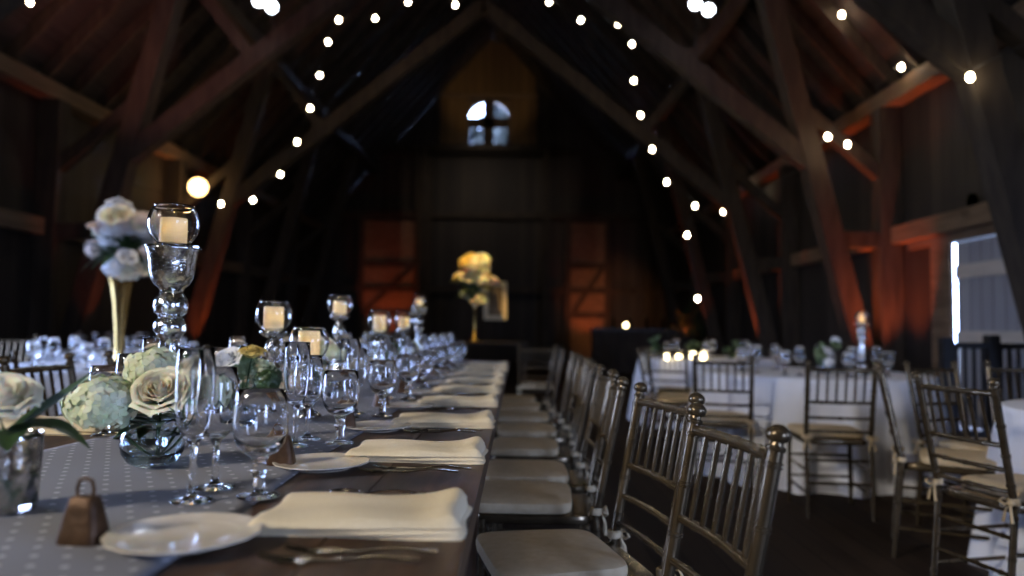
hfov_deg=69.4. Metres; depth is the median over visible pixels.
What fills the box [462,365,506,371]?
napkin
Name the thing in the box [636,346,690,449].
chair
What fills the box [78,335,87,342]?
water goblet
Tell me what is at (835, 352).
water goblet
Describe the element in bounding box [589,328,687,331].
countertop
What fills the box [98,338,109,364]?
wine glass
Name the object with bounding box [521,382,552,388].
cushion
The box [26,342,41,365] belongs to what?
water goblet
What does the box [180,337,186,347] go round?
wine glass
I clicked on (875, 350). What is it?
wine glass
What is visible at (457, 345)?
water goblet
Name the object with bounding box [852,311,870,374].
candle stand
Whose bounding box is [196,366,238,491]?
wine glass
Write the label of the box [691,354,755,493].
chair
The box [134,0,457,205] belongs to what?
string light
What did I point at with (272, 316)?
candle stand
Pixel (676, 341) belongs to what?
wine glass
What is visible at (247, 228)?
roof truss
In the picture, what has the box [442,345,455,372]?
water goblet
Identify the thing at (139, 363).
hydrangea
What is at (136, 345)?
water goblet
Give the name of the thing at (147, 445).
vase
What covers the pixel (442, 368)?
cowbell
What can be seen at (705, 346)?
water goblet
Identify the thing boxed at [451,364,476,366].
dinner plate
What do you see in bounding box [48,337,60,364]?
wine glass
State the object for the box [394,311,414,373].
candle stand
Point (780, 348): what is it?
water goblet
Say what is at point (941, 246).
trim
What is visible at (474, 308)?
vase
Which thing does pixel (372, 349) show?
water goblet
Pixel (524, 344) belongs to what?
side table
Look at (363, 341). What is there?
wine glass
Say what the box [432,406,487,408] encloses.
fork
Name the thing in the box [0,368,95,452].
leaf sprig
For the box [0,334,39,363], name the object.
chair
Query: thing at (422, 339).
champagne flute
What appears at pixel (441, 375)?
dinner plate
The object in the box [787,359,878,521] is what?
chair
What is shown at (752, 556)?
chair
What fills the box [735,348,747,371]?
water goblet
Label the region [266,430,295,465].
cowbell
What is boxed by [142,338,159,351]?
champagne flute
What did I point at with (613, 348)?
table
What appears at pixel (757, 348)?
wine glass
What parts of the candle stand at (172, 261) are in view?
stem, rim plate, globe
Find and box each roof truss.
[0,0,1023,335]
[27,0,905,371]
[164,0,799,366]
[235,115,739,355]
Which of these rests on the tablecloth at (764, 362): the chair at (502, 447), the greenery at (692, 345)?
the greenery at (692, 345)
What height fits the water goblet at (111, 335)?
0.181 m
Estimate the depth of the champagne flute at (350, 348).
2.36 m
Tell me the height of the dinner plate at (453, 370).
0.014 m
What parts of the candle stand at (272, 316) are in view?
stem, globe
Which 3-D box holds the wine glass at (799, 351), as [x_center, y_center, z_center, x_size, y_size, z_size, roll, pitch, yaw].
[2.103,0.530,5.409,0.076,0.216,0.076,2,-3,-18]
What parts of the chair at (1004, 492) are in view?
leg, rail, rail, rail, rail, seat, leg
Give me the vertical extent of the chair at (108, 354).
0.950 m
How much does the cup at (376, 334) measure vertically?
0.026 m
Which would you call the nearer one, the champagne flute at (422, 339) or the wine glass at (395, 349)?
the wine glass at (395, 349)
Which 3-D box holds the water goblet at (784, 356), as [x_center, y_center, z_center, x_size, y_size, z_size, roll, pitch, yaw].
[1.984,0.545,5.382,0.093,0.181,0.093,-1,-4,30]
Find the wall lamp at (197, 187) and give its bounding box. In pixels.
[183,178,207,195]
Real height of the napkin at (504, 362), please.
0.039 m
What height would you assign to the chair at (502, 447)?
0.913 m
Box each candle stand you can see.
[144,203,201,446]
[255,300,292,387]
[289,327,328,417]
[327,294,352,369]
[367,310,391,359]
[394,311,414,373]
[411,295,427,341]
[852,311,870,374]
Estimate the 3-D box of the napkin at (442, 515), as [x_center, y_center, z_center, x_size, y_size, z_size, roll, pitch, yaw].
[-0.221,0.339,1.142,0.314,0.039,0.215,1,-3,1]
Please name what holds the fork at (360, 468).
on the banquet table at (453, 558)
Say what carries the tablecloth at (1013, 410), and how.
on the floor
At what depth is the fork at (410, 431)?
2.09 m
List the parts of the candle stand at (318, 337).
stem, globe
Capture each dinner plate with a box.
[100,512,262,555]
[272,452,369,472]
[345,420,411,432]
[385,402,434,409]
[404,389,448,395]
[426,380,458,384]
[435,374,465,377]
[444,369,472,371]
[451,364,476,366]
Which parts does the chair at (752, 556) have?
leg, rail, rail, rail, leg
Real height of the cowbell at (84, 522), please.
0.087 m
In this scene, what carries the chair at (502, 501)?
on the floor
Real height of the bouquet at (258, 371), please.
0.195 m
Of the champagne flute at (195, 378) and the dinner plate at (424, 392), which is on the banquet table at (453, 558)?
the dinner plate at (424, 392)
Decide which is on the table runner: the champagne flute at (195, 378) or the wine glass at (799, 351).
the champagne flute at (195, 378)
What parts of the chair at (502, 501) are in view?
leg, leg, seat, rail, rail, leg, rail, leg, rail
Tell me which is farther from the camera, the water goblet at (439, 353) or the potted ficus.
the potted ficus
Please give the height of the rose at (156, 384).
0.187 m
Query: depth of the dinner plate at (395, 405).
2.74 m
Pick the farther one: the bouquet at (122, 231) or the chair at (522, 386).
the chair at (522, 386)
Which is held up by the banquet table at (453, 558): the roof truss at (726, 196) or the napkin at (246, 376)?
the napkin at (246, 376)
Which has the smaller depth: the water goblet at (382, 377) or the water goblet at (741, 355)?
the water goblet at (382, 377)
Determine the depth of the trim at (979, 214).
9.34 m
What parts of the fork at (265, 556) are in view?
handle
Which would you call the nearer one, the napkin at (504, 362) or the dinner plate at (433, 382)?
the dinner plate at (433, 382)
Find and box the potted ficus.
[665,299,713,353]
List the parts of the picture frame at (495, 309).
easel leg, frame, easel leg, easel leg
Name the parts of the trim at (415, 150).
ladder rail, ladder rail, landing post, landing post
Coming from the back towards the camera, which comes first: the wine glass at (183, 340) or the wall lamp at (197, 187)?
the wall lamp at (197, 187)
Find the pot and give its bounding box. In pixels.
[0,428,44,516]
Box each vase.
[103,268,135,359]
[119,417,185,467]
[468,304,480,341]
[817,364,834,373]
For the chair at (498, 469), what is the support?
on the floor
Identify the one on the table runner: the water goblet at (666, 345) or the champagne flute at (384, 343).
the champagne flute at (384, 343)
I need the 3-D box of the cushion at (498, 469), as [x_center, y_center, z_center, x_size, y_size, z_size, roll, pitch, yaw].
[0.058,0.769,3.116,0.346,0.048,0.392,1,-3,-1]
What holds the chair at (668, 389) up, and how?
on the floor
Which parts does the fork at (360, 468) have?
handle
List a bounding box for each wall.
[0,80,319,362]
[317,80,674,361]
[675,46,1023,375]
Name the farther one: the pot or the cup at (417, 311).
the cup at (417, 311)
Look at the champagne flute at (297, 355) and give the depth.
1.79 m
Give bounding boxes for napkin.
[0,414,118,433]
[239,376,283,384]
[247,487,471,540]
[345,436,487,464]
[391,410,495,428]
[417,393,498,406]
[433,383,502,393]
[446,375,504,384]
[454,369,504,376]
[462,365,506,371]
[467,361,507,366]
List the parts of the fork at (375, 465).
handle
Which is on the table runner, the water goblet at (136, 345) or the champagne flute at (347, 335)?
the champagne flute at (347, 335)
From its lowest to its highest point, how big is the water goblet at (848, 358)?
0.181 m
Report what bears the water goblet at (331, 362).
on the banquet table at (453, 558)
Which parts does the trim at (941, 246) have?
door casing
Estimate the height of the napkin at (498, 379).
0.039 m
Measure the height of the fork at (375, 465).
0.010 m
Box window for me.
[468,100,508,143]
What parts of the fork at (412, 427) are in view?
handle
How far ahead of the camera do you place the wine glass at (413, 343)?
3.64 m
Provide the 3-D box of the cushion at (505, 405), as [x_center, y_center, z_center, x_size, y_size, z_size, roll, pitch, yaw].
[0.048,0.908,5.696,0.346,0.048,0.392,1,-3,3]
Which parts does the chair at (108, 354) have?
leg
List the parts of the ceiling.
wall plate, wall plate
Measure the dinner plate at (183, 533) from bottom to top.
0.014 m
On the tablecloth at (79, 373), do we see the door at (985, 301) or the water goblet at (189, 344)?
the water goblet at (189, 344)
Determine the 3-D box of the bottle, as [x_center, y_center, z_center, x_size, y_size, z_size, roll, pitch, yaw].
[2.887,0.829,18.061,0.076,0.325,0.076,1,-3,0]
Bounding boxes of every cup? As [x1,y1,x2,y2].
[144,245,200,291]
[259,331,287,338]
[329,315,349,320]
[370,332,387,336]
[396,329,411,333]
[411,307,427,316]
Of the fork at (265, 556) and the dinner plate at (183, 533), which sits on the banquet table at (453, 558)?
the fork at (265, 556)
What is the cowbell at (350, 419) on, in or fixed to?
on the table runner
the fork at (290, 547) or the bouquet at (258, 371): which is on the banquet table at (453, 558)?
the fork at (290, 547)
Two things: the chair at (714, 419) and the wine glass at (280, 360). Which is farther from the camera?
the chair at (714, 419)
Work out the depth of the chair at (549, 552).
1.98 m
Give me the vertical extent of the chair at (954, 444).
0.913 m
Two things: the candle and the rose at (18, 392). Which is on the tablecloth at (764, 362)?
the candle
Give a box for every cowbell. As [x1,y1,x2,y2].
[56,476,109,546]
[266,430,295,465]
[344,411,355,426]
[372,394,389,406]
[397,379,410,392]
[415,373,426,382]
[429,366,439,375]
[440,362,446,370]
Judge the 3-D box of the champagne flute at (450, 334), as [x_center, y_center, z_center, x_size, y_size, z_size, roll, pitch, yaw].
[-0.492,0.477,5.848,0.066,0.253,0.066,1,-3,-2]
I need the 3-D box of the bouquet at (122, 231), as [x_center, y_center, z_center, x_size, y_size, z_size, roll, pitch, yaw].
[-2.921,-0.355,5.549,0.594,0.632,0.506,-1,-4,31]
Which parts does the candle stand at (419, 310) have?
stem, globe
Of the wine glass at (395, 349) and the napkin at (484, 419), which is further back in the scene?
the wine glass at (395, 349)
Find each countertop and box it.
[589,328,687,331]
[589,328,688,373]
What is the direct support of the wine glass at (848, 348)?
on the tablecloth at (778, 399)
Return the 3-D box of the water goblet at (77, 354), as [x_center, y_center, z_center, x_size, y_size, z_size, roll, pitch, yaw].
[-3.474,0.507,5.916,0.093,0.181,0.093,2,-4,-30]
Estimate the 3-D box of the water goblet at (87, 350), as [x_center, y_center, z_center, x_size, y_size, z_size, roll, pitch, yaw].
[-2.904,0.467,5.057,0.093,0.181,0.093,0,-3,9]
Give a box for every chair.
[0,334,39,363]
[0,352,77,415]
[10,350,19,367]
[103,350,116,364]
[476,370,628,575]
[476,382,704,575]
[485,364,616,531]
[491,359,597,528]
[497,347,557,423]
[497,349,565,436]
[497,354,589,469]
[498,351,577,466]
[516,344,557,428]
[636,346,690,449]
[647,346,691,433]
[661,402,791,575]
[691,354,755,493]
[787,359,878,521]
[875,362,996,557]
[903,360,987,524]
[911,371,1023,575]
[983,360,1023,425]
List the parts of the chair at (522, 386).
leg, rail, rail, rail, rail, seat, leg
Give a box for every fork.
[256,552,419,562]
[282,543,437,553]
[358,467,457,472]
[373,464,470,469]
[403,429,474,432]
[412,427,482,430]
[425,407,480,409]
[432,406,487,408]
[441,393,484,395]
[447,392,487,394]
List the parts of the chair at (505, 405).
seat, leg, leg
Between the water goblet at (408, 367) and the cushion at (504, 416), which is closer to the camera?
the water goblet at (408, 367)
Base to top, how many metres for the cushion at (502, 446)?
0.048 m
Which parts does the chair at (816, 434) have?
leg, leg, seat, rail, rail, rail, rail, leg, leg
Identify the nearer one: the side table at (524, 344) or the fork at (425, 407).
the fork at (425, 407)
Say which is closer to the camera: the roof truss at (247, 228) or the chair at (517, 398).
the chair at (517, 398)
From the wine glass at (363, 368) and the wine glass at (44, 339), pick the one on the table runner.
the wine glass at (363, 368)
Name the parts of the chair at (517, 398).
leg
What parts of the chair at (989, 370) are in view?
leg, rail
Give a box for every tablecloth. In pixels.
[8,361,106,415]
[36,349,132,361]
[627,355,782,429]
[688,367,960,498]
[967,399,1023,575]
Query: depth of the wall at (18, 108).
11.29 m
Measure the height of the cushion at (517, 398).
0.048 m
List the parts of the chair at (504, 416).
seat, leg, leg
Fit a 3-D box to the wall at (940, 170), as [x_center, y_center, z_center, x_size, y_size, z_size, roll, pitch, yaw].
[5.248,-0.527,10.004,0.120,4.400,28.000,1,-3,0]
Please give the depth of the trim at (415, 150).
22.96 m
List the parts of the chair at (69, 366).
leg, rail, leg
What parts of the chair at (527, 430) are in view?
seat, leg, leg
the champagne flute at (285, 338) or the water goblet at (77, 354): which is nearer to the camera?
the champagne flute at (285, 338)
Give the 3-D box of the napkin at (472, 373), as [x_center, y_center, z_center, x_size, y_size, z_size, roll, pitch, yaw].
[-0.198,0.527,4.607,0.314,0.039,0.215,1,-3,3]
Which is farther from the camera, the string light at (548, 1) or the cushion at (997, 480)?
the string light at (548, 1)
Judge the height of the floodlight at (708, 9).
0.729 m
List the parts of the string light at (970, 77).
bulb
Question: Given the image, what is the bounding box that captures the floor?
[323,361,989,575]
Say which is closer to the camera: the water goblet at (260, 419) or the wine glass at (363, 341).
the water goblet at (260, 419)
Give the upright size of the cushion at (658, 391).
0.048 m
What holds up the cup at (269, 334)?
on the candle stand at (272, 316)
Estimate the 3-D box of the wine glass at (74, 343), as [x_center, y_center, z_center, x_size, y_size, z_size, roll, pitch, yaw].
[-3.435,0.484,5.801,0.076,0.216,0.076,-2,-4,45]
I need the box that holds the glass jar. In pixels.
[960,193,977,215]
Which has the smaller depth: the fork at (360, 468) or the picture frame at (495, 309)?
the fork at (360, 468)
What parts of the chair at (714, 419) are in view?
leg, rail, rail, seat, rail, rail, leg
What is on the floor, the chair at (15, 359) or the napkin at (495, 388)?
the chair at (15, 359)
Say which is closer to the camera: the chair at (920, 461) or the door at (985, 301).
the chair at (920, 461)
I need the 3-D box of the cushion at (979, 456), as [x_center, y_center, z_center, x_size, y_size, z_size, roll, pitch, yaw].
[2.169,0.820,3.589,0.346,0.048,0.392,-1,-3,26]
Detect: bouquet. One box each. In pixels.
[83,197,154,280]
[216,344,283,389]
[322,338,339,372]
[450,252,502,305]
[814,336,841,366]
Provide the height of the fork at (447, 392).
0.010 m
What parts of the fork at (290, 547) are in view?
handle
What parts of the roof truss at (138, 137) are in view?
wall post, leaning post, leaning post, wall post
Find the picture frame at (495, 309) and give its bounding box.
[484,282,506,360]
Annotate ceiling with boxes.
[0,0,1023,235]
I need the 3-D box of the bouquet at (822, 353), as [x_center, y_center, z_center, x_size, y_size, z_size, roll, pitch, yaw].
[2.417,0.495,5.709,0.212,0.250,0.243,3,-4,-39]
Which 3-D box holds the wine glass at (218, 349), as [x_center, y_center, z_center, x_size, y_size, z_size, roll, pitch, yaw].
[-0.977,0.308,2.482,0.076,0.216,0.076,-2,-4,40]
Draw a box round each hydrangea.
[59,373,137,429]
[122,344,176,419]
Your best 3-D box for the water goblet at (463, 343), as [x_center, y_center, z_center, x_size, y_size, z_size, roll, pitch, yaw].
[-0.403,0.517,5.894,0.093,0.181,0.093,-1,-3,26]
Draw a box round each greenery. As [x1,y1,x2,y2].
[646,335,661,356]
[681,341,699,355]
[722,340,741,357]
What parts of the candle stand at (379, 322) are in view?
stem, globe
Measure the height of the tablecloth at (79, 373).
0.748 m
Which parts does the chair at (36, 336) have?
rail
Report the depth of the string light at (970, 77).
9.18 m
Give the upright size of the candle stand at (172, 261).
0.582 m
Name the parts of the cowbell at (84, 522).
handle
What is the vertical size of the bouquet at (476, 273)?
1.082 m
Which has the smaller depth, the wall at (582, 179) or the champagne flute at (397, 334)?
the champagne flute at (397, 334)
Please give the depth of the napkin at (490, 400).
2.80 m
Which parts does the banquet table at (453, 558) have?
leg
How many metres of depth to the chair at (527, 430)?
4.29 m
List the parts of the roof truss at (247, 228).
wall post, leaning post, leaning post, wall post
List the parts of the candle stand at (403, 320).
globe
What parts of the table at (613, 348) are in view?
panel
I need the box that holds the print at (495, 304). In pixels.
[488,286,502,315]
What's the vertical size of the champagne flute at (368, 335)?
0.253 m
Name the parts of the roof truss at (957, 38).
leaning post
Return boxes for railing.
[938,335,1023,437]
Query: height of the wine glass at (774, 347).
0.216 m
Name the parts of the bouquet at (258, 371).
stem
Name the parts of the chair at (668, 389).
leg, rail, rail, rail, rail, leg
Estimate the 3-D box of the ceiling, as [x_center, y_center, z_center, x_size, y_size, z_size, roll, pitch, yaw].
[-0.548,-5.800,10.383,12.498,7.130,28.700,1,-3,0]
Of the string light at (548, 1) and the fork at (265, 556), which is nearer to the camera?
the fork at (265, 556)
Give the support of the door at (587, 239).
in the wall at (582, 179)
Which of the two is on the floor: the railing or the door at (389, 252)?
the railing
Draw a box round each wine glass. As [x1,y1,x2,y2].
[37,336,48,365]
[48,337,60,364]
[68,336,79,363]
[91,332,98,351]
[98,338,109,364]
[103,332,109,337]
[113,353,134,439]
[124,336,128,352]
[136,333,142,339]
[144,332,150,337]
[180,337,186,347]
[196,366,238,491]
[212,347,227,352]
[277,344,284,373]
[298,355,323,440]
[354,349,367,414]
[357,338,367,352]
[388,345,397,397]
[390,336,396,341]
[411,342,415,386]
[427,340,430,378]
[674,339,679,357]
[710,340,716,358]
[744,344,752,369]
[752,344,761,372]
[770,343,778,368]
[794,346,804,375]
[846,346,856,376]
[871,346,880,374]
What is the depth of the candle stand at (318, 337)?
2.35 m
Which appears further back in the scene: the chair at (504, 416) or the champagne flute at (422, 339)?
the chair at (504, 416)
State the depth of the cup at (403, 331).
4.57 m
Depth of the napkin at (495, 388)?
3.37 m
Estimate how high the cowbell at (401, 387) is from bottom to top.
0.087 m
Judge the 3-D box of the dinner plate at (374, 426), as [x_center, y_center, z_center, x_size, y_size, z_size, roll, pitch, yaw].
[-0.393,0.405,2.156,0.200,0.014,0.200,1,-3,3]
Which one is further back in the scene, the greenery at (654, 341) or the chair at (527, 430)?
the greenery at (654, 341)
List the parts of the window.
frame, frame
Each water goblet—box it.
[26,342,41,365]
[75,340,83,362]
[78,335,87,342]
[79,343,94,369]
[88,365,117,436]
[110,334,113,348]
[130,336,138,343]
[131,340,142,352]
[187,342,198,347]
[232,388,288,500]
[258,353,266,359]
[322,370,359,444]
[325,358,334,369]
[368,342,374,365]
[368,360,396,416]
[397,354,419,399]
[415,350,433,387]
[431,347,445,379]
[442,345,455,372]
[449,343,460,368]
[456,341,466,363]
[663,342,670,350]
[702,343,709,359]
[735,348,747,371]
[776,347,782,368]
[778,350,791,375]
[829,348,837,360]
[842,351,855,377]
[881,351,894,375]
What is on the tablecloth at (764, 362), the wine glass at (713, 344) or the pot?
the wine glass at (713, 344)
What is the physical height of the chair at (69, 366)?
0.950 m
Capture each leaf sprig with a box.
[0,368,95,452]
[113,413,175,438]
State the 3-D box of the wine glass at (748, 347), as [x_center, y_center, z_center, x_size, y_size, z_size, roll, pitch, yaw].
[1.938,0.563,6.049,0.076,0.216,0.076,3,-4,-40]
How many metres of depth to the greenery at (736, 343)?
8.53 m
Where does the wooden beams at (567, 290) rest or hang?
attached to the wall at (582, 179)
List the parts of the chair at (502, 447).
seat, leg, leg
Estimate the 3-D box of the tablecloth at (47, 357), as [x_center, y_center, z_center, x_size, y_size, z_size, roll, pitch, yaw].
[-4.552,1.104,8.589,1.897,0.748,1.907,1,-3,0]
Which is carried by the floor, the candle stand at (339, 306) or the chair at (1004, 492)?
the chair at (1004, 492)
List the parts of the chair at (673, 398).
leg, leg, seat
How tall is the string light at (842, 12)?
1.357 m
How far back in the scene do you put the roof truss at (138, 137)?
9.93 m
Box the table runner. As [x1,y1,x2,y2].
[0,360,469,575]
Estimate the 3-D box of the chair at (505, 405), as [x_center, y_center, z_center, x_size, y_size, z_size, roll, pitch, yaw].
[0.141,0.925,5.689,0.534,0.913,0.431,1,-3,3]
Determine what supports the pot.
on the table runner
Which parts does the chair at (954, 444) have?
leg, rail, rail, rail, rail, leg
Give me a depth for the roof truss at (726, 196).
13.56 m
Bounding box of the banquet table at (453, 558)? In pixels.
[43,361,508,575]
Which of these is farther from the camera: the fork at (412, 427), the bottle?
the bottle
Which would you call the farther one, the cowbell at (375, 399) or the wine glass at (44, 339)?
the wine glass at (44, 339)
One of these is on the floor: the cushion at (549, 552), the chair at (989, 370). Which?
the chair at (989, 370)
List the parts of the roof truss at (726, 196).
wall post, leaning post, leaning post, wall post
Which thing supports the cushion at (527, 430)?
on the chair at (527, 430)
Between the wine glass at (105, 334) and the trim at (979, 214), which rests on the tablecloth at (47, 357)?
the wine glass at (105, 334)
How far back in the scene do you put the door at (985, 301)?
8.14 m
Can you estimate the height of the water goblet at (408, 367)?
0.181 m
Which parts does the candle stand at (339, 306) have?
stem, globe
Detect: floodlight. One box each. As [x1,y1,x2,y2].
[252,0,277,29]
[689,0,714,48]
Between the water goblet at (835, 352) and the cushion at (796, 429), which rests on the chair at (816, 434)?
the cushion at (796, 429)
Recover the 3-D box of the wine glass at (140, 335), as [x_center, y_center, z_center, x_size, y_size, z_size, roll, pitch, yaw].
[-4.199,0.611,8.330,0.076,0.216,0.076,0,-3,18]
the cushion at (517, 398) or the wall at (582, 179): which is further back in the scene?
the wall at (582, 179)
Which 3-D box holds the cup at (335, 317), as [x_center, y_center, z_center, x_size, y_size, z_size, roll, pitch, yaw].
[-0.805,0.141,3.454,0.095,0.026,0.094,1,-3,0]
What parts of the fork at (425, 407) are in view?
handle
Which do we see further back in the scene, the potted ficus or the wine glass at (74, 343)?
the potted ficus
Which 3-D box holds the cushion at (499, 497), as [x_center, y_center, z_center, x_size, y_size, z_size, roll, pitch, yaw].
[0.040,0.744,2.660,0.346,0.048,0.392,1,-3,3]
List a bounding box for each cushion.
[476,529,627,575]
[479,480,571,514]
[485,459,568,483]
[491,437,558,456]
[497,423,555,437]
[498,411,548,422]
[500,401,540,410]
[502,395,535,401]
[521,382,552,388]
[656,386,691,392]
[658,393,690,400]
[701,410,748,422]
[787,423,863,437]
[918,447,996,470]
[938,438,987,450]
[961,473,1023,501]
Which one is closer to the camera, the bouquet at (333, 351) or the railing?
the bouquet at (333, 351)
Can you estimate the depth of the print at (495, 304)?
15.03 m
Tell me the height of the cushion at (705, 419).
0.048 m
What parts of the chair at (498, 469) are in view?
seat, rail, leg, rail, rail, leg, rail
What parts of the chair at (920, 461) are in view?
leg, leg, seat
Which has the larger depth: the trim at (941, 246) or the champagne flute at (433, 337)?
the trim at (941, 246)
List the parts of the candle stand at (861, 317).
stem, globe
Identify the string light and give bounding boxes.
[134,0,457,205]
[547,0,698,300]
[694,44,1023,225]
[831,0,892,52]
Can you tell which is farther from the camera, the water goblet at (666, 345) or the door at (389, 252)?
the door at (389, 252)
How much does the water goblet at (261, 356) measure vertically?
0.181 m
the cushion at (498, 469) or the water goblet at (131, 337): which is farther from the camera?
the water goblet at (131, 337)
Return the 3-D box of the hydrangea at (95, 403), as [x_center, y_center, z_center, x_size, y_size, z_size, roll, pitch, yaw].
[-0.835,0.260,1.503,0.142,0.173,0.140,0,-3,18]
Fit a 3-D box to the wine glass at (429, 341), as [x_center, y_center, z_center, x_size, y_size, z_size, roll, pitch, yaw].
[-0.499,0.409,4.238,0.076,0.216,0.076,-1,-4,32]
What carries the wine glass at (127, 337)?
on the tablecloth at (79, 373)
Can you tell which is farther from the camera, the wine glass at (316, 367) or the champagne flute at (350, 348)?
the champagne flute at (350, 348)
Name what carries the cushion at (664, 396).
on the chair at (673, 398)
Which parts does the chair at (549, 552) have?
leg, seat, leg, rail, rail, rail, rail, leg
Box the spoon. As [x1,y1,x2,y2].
[328,488,426,493]
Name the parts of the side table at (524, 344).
leg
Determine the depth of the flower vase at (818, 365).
5.67 m
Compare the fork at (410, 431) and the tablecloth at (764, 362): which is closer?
the fork at (410, 431)
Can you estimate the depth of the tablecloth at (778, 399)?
4.96 m
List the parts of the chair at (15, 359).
leg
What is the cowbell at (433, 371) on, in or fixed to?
on the table runner
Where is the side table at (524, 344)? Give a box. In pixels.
[465,341,527,381]
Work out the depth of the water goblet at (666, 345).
8.52 m
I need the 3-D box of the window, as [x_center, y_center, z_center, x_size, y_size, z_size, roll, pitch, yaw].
[-0.770,-5.345,24.321,1.460,1.580,0.260,1,-3,0]
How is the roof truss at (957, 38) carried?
on the floor
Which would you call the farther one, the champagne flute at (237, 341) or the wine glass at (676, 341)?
the wine glass at (676, 341)
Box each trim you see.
[0,202,992,292]
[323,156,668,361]
[374,143,549,363]
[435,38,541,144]
[908,224,995,376]
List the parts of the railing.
newel post, rail, rail, newel post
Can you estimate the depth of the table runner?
1.32 m
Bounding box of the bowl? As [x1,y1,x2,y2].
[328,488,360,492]
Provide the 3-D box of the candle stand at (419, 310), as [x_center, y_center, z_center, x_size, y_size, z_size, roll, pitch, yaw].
[-0.704,0.319,5.596,0.129,0.536,0.129,-2,-4,41]
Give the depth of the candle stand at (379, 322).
3.86 m
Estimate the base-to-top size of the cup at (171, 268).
0.106 m
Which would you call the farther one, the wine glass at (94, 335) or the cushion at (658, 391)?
the wine glass at (94, 335)
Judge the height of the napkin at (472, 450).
0.039 m
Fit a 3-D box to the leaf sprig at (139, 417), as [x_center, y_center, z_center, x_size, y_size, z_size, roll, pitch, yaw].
[-0.742,0.286,1.544,0.152,0.047,0.145,1,-3,0]
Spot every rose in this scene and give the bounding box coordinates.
[0,372,44,430]
[127,366,175,420]
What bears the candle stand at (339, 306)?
on the table runner
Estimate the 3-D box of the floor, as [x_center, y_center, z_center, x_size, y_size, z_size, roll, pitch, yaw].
[-0.632,1.715,10.928,12.000,0.120,30.400,1,-3,0]
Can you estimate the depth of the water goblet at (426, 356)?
3.56 m
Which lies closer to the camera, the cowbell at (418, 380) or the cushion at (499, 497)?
the cushion at (499, 497)
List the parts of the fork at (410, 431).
handle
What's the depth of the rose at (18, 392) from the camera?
1.15 m
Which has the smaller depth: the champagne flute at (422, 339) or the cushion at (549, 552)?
the cushion at (549, 552)
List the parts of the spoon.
handle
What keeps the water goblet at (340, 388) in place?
on the table runner
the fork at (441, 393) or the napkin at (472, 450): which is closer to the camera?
the napkin at (472, 450)
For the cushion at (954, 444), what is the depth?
3.92 m
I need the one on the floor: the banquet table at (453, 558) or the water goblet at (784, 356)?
the banquet table at (453, 558)
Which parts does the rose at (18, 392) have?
stem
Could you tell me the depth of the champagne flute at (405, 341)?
3.53 m
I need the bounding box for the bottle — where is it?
[629,315,631,328]
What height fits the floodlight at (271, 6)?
0.395 m
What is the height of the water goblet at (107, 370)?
0.181 m
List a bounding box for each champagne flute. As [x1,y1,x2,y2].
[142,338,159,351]
[170,348,215,504]
[229,336,247,382]
[280,335,289,343]
[284,342,310,447]
[340,338,359,417]
[344,333,351,337]
[363,332,371,370]
[377,336,392,399]
[392,332,399,342]
[398,335,411,353]
[417,334,427,379]
[429,333,438,373]
[439,333,447,345]
[446,332,453,342]
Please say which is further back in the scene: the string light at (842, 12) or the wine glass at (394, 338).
the string light at (842, 12)
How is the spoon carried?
on the banquet table at (453, 558)
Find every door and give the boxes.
[362,221,414,358]
[570,223,604,361]
[954,236,1023,428]
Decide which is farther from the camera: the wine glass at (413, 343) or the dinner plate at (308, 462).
the wine glass at (413, 343)
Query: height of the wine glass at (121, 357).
0.216 m
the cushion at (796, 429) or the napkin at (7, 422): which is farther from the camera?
the cushion at (796, 429)
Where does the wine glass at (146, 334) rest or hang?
on the tablecloth at (47, 357)
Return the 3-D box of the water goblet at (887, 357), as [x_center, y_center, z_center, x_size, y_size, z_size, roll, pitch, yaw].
[2.770,0.558,5.454,0.093,0.181,0.093,2,-3,-15]
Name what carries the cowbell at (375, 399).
on the table runner
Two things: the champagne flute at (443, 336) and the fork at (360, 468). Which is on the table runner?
the champagne flute at (443, 336)

